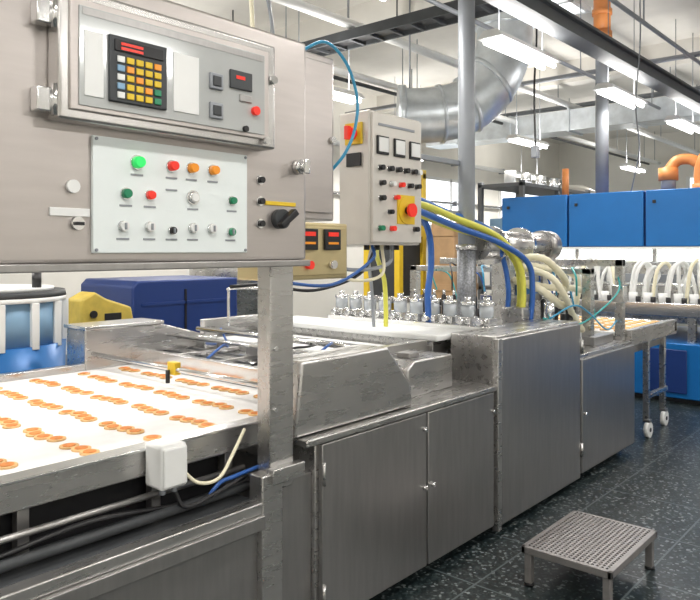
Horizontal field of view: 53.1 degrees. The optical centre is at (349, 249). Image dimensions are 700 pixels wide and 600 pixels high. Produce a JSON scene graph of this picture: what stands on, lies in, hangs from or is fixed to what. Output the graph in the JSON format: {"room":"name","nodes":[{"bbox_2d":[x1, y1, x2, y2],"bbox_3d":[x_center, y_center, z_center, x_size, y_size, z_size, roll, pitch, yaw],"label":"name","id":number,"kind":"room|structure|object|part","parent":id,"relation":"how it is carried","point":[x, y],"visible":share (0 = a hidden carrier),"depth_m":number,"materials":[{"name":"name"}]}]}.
{"room":"processing plant","nodes":[
{"label":"processing plant","id":0,"kind":"room"},
{"bbox_2d":[0,85,558,353],"bbox_3d":[-1.500,-0.900,13.576,0.100,5.200,25.500,0,0,41],"label":"wall","id":1,"kind":"structure","parent":0,"point":[507,156],"depth_m":15.44,"materials":[{"name":"paint"}]},
{"bbox_2d":[333,191,501,210],"bbox_3d":[-1.398,-1.200,13.488,0.170,0.140,25.300,0,0,41],"label":"pipe","id":2,"kind":"object","parent":1,"relation":"attached to","point":[453,203],"visible":0.19,"depth_m":18.01,"materials":[{"name":"metal"}]},
{"bbox_2d":[333,140,561,182],"bbox_3d":[-1.394,-2.250,13.484,0.180,0.140,25.300,0,0,41],"label":"pipe","id":3,"kind":"object","parent":1,"relation":"attached to","point":[479,167],"visible":0.18,"depth_m":19.36,"materials":[{"name":"white metal"}]},
{"bbox_2d":[426,176,475,226],"bbox_3d":[2.601,-1.200,18.160,0.060,1.280,2.480,0,0,41],"label":"window","id":4,"kind":"structure","parent":1,"relation":"in","point":[437,188],"depth_m":17.92,"materials":[{"name":"white glass"}]},
{"bbox_2d":[498,191,533,218],"bbox_3d":[5.163,-1.200,21.101,0.060,1.280,2.680,0,0,41],"label":"window","id":5,"kind":"structure","parent":1,"relation":"in","point":[501,194],"depth_m":20.13,"materials":[{"name":"white glass"}]},
{"bbox_2d":[377,36,699,114],"bbox_3d":[6.000,-3.300,11.451,14.000,0.400,0.350,0,0,41],"label":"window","id":6,"kind":"structure","parent":1,"relation":"attached to","point":[660,50],"depth_m":12.73,"materials":[{"name":"paint"}]},
{"bbox_2d":[168,0,699,143],"bbox_3d":[3.815,-3.550,8.945,14.000,0.100,25.500,0,0,41],"label":"ceiling","id":7,"kind":"structure","parent":0,"point":[382,60],"depth_m":11.92,"materials":[{"name":"paint"}]},
{"bbox_2d":[298,11,298,40],"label":"ceiling lamp","id":8,"kind":"object","parent":7,"relation":"hanging from","point":[298,11],"depth_m":8.28,"materials":[{"name":"white metal"}]},
{"bbox_2d":[333,86,364,103],"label":"ceiling lamp","id":9,"kind":"object","parent":7,"relation":"hanging from","point":[344,95],"depth_m":8.82,"materials":[{"name":"white plastic"}]},
{"bbox_2d":[269,0,453,41],"bbox_3d":[2.846,-3.300,7.833,14.000,0.400,0.350,0,0,41],"label":"trim","id":10,"kind":"structure","parent":7,"relation":"hanging from","point":[372,11],"depth_m":9.99,"materials":[{"name":"paint"}]},
{"bbox_2d":[232,0,503,55],"bbox_3d":[0.248,-3.030,8.505,8.800,0.940,0.350,0,0,41],"label":"cable tray","id":11,"kind":"object","parent":7,"relation":"attached to","point":[433,17],"visible":0.4,"depth_m":8.20,"materials":[{"name":"black metal"}]},
{"bbox_2d":[270,1,649,164],"bbox_3d":[0.724,-3.035,11.638,0.060,0.930,25.300,0,0,41],"label":"conduit","id":12,"kind":"object","parent":7,"relation":"attached to","point":[335,77],"depth_m":11.82,"materials":[{"name":"grey metal"}]},
{"bbox_2d":[396,0,534,143],"bbox_3d":[1.520,-2.421,9.182,1.786,2.162,0.820,0,0,0],"label":"ventilation duct","id":13,"kind":"object","parent":7,"relation":"attached to","point":[498,75],"visible":0.7,"depth_m":8.87,"materials":[{"name":"silver metal"}]},
{"bbox_2d":[285,6,660,164],"bbox_3d":[0.950,-3.025,11.441,0.100,0.950,25.300,0,0,41],"label":"conduit","id":14,"kind":"object","parent":7,"relation":"attached to","point":[337,70],"depth_m":11.63,"materials":[{"name":"white metal"}]},
{"bbox_2d":[270,0,699,154],"bbox_3d":[1.780,-3.120,10.718,0.120,0.760,25.300,0,0,41],"label":"conduit","id":15,"kind":"object","parent":7,"relation":"attached to","point":[302,6],"depth_m":9.76,"materials":[{"name":"white metal"}]},
{"bbox_2d":[477,9,560,69],"bbox_3d":[1.689,-2.698,6.885,0.260,1.604,1.250,0,0,41],"label":"ceiling lamp","id":16,"kind":"object","parent":7,"relation":"hanging from","point":[499,40],"visible":1,"depth_m":6.72,"materials":[{"name":"white plastic"}]},
{"bbox_2d":[345,51,699,113],"bbox_3d":[4.965,-3.155,10.264,13.400,0.690,0.080,0,0,41],"label":"pipe","id":17,"kind":"object","parent":7,"relation":"attached to","point":[695,54],"visible":0.34,"depth_m":11.46,"materials":[{"name":"grey metal"}]},
{"bbox_2d":[506,69,549,148],"bbox_3d":[3.239,-2.698,12.697,0.260,1.604,1.250,0,0,41],"label":"ceiling lamp","id":18,"kind":"object","parent":7,"relation":"hanging from","point":[513,138],"visible":0.83,"depth_m":12.49,"materials":[{"name":"white plastic"}]},
{"bbox_2d":[516,145,541,179],"bbox_3d":[4.751,-2.698,18.542,0.260,1.604,1.250,0,0,41],"label":"ceiling lamp","id":19,"kind":"object","parent":7,"relation":"hanging from","point":[517,173],"visible":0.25,"depth_m":18.20,"materials":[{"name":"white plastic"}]},
{"bbox_2d":[531,28,539,157],"bbox_3d":[2.172,-2.090,8.201,0.080,2.021,0.080,0,0,41],"label":"hanging cable","id":20,"kind":"object","parent":7,"relation":"hanging from","point":[535,150],"visible":0.72,"depth_m":8.19,"materials":[{"name":"black plastic"}]},
{"bbox_2d":[424,0,660,109],"bbox_3d":[3.061,-2.987,9.602,0.050,1.025,25.300,0,0,41],"label":"conduit","id":21,"kind":"object","parent":7,"relation":"attached to","point":[434,2],"depth_m":7.88,"materials":[{"name":"grey metal"}]},
{"bbox_2d":[426,90,699,149],"bbox_3d":[5.657,-2.885,12.579,10.000,1.230,0.660,0,0,41],"label":"air duct","id":22,"kind":"object","parent":7,"relation":"hanging from","point":[579,121],"visible":0.59,"depth_m":13.42,"materials":[{"name":"silver metal"}]},
{"bbox_2d":[552,0,592,15],"bbox_3d":[2.790,-3.470,9.937,0.850,0.060,1.210,0,0,41],"label":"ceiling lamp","id":23,"kind":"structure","parent":7,"relation":"attached to","point":[573,6],"depth_m":9.97,"materials":[{"name":"white plastic"}]},
{"bbox_2d":[500,86,699,116],"bbox_3d":[6.673,-3.175,12.224,13.400,0.650,0.100,0,0,41],"label":"pipe","id":24,"kind":"object","parent":7,"relation":"attached to","point":[656,94],"visible":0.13,"depth_m":14.23,"materials":[{"name":"grey metal"}]},
{"bbox_2d":[593,0,647,108],"bbox_3d":[3.463,-2.698,8.920,0.260,1.604,1.250,0,0,41],"label":"ceiling lamp","id":25,"kind":"object","parent":7,"relation":"hanging from","point":[611,91],"visible":0.99,"depth_m":8.73,"materials":[{"name":"white plastic"}]},
{"bbox_2d":[618,129,646,172],"bbox_3d":[6.786,-2.698,16.768,0.260,1.604,1.250,0,0,41],"label":"ceiling lamp","id":26,"kind":"object","parent":7,"relation":"hanging from","point":[626,166],"visible":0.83,"depth_m":16.43,"materials":[{"name":"white plastic"}]},
{"bbox_2d":[631,0,640,190],"bbox_3d":[3.390,-1.927,8.282,0.080,2.347,1.596,0,0,20],"label":"hanging cable","id":27,"kind":"object","parent":7,"relation":"hanging from","point":[639,0],"visible":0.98,"depth_m":7.66,"materials":[{"name":"grey paint"}]},
{"bbox_2d":[608,0,699,64],"bbox_3d":[4.456,-2.765,8.386,0.040,1.470,25.300,0,0,41],"label":"conduit","id":28,"kind":"object","parent":7,"relation":"attached to","point":[615,2],"depth_m":6.39,"materials":[{"name":"grey metal"}]},
{"bbox_2d":[663,19,699,133],"bbox_3d":[5.237,-2.698,10.956,0.260,1.604,1.250,0,0,41],"label":"ceiling lamp","id":29,"kind":"object","parent":7,"relation":"hanging from","point":[677,121],"visible":1,"depth_m":10.73,"materials":[{"name":"white plastic"}]},
{"bbox_2d":[369,323,699,599],"bbox_3d":[3.815,1.750,8.945,14.000,0.100,25.500,0,0,41],"label":"floor","id":30,"kind":"structure","parent":0,"point":[653,483],"depth_m":4.15,"materials":[{"name":"tile"}]},
{"bbox_2d":[0,273,68,373],"bbox_3d":[-2.451,0.925,4.722,1.000,1.550,1.010,0,0,41],"label":"drum","id":31,"kind":"object","parent":30,"relation":"on","point":[33,317],"visible":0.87,"depth_m":4.48,"materials":[{"name":"paint"}]},
{"bbox_2d":[69,291,132,323],"bbox_3d":[-2.074,1.022,5.840,0.300,1.357,0.520,0,0,41],"label":"guard","id":32,"kind":"object","parent":30,"relation":"on","point":[83,306],"visible":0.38,"depth_m":5.69,"materials":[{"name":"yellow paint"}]},
{"bbox_2d":[0,0,309,599],"bbox_3d":[-0.816,0.430,2.389,0.570,2.540,1.630,0,0,41],"label":"control panel","id":33,"kind":"object","parent":30,"relation":"on","point":[135,134],"visible":1,"depth_m":2.28,"materials":[{"name":"metal"}]},
{"bbox_3d":[-0.585,-0.568,2.297,0.100,0.385,0.885,0,0,41],"label":"window lid","id":34,"kind":"part","parent":33,"relation":"part of","materials":[{"name":"metal"}]},
{"bbox_3d":[-0.576,-0.170,2.352,0.041,0.360,0.610,0,0,41],"label":"button panel","id":35,"kind":"part","parent":33,"relation":"part of","materials":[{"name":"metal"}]},
{"bbox_2d":[81,275,236,332],"bbox_3d":[-2.037,1.000,7.545,1.015,1.400,1.300,0,0,41],"label":"machine","id":36,"kind":"object","parent":30,"relation":"on","point":[181,301],"visible":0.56,"depth_m":7.16,"materials":[{"name":"paint"}]},
{"bbox_2d":[189,268,257,315],"bbox_3d":[-1.656,0.350,9.667,1.100,2.700,1.100,0,0,41],"label":"tank","id":37,"kind":"object","parent":30,"relation":"on","point":[247,299],"visible":0.05,"depth_m":9.19,"materials":[{"name":"metal"}]},
{"bbox_2d":[0,226,676,599],"bbox_3d":[0.086,0.760,4.979,2.312,1.880,7.024,0,0,41],"label":"baking production line","id":38,"kind":"object","parent":30,"relation":"on","point":[126,465],"visible":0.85,"depth_m":3.47,"materials":[{"name":"metal"}]},
{"bbox_3d":[-1.303,1.089,3.390,2.300,1.222,2.801,0,0,41],"label":"infeed frame","id":39,"kind":"part","parent":38,"relation":"part of","materials":[{"name":"metal"}]},
{"bbox_2d":[237,222,346,280],"bbox_3d":[-0.292,0.335,3.398,0.375,0.930,0.500,0,0,41],"label":"box","id":40,"kind":"object","parent":38,"relation":"on","point":[325,243],"visible":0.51,"depth_m":3.33,"materials":[{"name":"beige metal"}]},
{"bbox_2d":[249,0,358,221],"bbox_3d":[-0.464,-1.341,3.794,0.565,4.321,0.934,0,0,41],"label":"enclosure","id":41,"kind":"object","parent":38,"relation":"on","point":[319,139],"visible":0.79,"depth_m":3.77,"materials":[{"name":"metal"}]},
{"bbox_2d":[293,339,451,437],"bbox_3d":[0.106,0.642,3.676,0.430,0.325,1.518,0,0,41],"label":"hood","id":42,"kind":"object","parent":38,"relation":"attached to","point":[334,389],"depth_m":3.31,"materials":[{"name":"metal"}]},
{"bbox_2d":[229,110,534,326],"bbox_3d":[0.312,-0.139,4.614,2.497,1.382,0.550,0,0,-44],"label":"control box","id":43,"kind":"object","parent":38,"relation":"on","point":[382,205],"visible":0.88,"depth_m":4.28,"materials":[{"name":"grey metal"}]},
{"bbox_2d":[364,170,425,309],"bbox_3d":[0.721,0.225,10.912,0.750,2.950,0.700,0,0,41],"label":"machine","id":44,"kind":"object","parent":30,"relation":"on","point":[397,273],"visible":0.19,"depth_m":10.71,"materials":[{"name":"metal"}]},
{"bbox_2d":[431,222,477,313],"bbox_3d":[1.567,0.650,10.463,0.415,2.100,0.665,0,0,41],"label":"crate","id":45,"kind":"object","parent":30,"relation":"on","point":[445,240],"visible":0.23,"depth_m":10.22,"materials":[{"name":"brown cardboard"}]},
{"bbox_2d":[456,0,476,315],"bbox_3d":[0.858,-0.900,5.155,0.200,5.200,0.200,0,0,41],"label":"support pole","id":46,"kind":"object","parent":30,"relation":"on","point":[466,248],"visible":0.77,"depth_m":5.10,"materials":[{"name":"grey metal"}]},
{"bbox_2d":[478,170,589,299],"bbox_3d":[3.554,0.150,13.271,0.880,3.100,2.880,0,0,41],"label":"rack","id":47,"kind":"object","parent":30,"relation":"on","point":[525,185],"visible":0.26,"depth_m":12.46,"materials":[{"name":"grey metal"}]},
{"bbox_2d":[560,185,594,192],"bbox_3d":[5.178,0.100,16.445,1.400,3.200,1.400,0,0,41],"label":"hose","id":48,"kind":"object","parent":30,"relation":"on","point":[573,187],"visible":0.05,"depth_m":16.01,"materials":[{"name":"metal"}]},
{"bbox_2d":[521,510,656,599],"bbox_3d":[1.256,1.600,3.648,0.460,0.200,0.650,0,0,41],"label":"step stool","id":49,"kind":"object","parent":30,"relation":"on","point":[596,545],"visible":1,"depth_m":3.56,"materials":[{"name":"grey metal"}]},
{"bbox_2d":[480,187,699,404],"bbox_3d":[4.404,0.477,8.379,5.570,2.445,2.180,0,0,41],"label":"machine","id":50,"kind":"object","parent":30,"relation":"on","point":[656,233],"visible":0.5,"depth_m":8.63,"materials":[{"name":"blue paint"}]},
{"bbox_2d":[502,187,699,248],"bbox_3d":[4.688,-0.378,8.705,5.570,0.735,1.315,0,0,41],"label":"hood","id":51,"kind":"object","parent":50,"relation":"attached to","point":[663,218],"depth_m":8.97,"materials":[{"name":"blue paint"}]},
{"bbox_2d":[592,0,611,192],"bbox_3d":[3.381,-2.123,9.390,0.260,2.755,0.260,0,0,41],"label":"vent pipe","id":52,"kind":"object","parent":50,"relation":"on","point":[600,7],"visible":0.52,"depth_m":9.32,"materials":[{"name":"silver metal"}]},
{"bbox_2d":[562,154,699,194],"bbox_3d":[4.548,-1.039,8.767,0.408,0.592,4.271,0,0,-45],"label":"pipe","id":53,"kind":"object","parent":50,"relation":"on","point":[668,175],"visible":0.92,"depth_m":8.98,"materials":[{"name":"orange paint"}]},
{"bbox_2d":[559,131,699,191],"bbox_3d":[12.225,-0.900,18.595,14.000,5.200,0.100,0,0,41],"label":"wall","id":54,"kind":"structure","parent":0,"point":[580,161],"depth_m":21.61,"materials":[{"name":"paint"}]},
{"bbox_2d":[483,0,699,113],"bbox_3d":[5.955,-2.295,11.491,0.220,0.190,18.750,0,0,41],"label":"girder","id":55,"kind":"object","parent":54,"relation":"attached to","point":[547,16],"depth_m":7.72,"materials":[{"name":"white metal"}]},
{"bbox_2d":[686,176,693,187],"bbox_3d":[11.041,-1.450,19.520,3.100,1.400,0.060,0,0,41],"label":"window","id":56,"kind":"structure","parent":54,"relation":"in","point":[689,181],"depth_m":20.47,"materials":[{"name":"white glass"}]}
]}

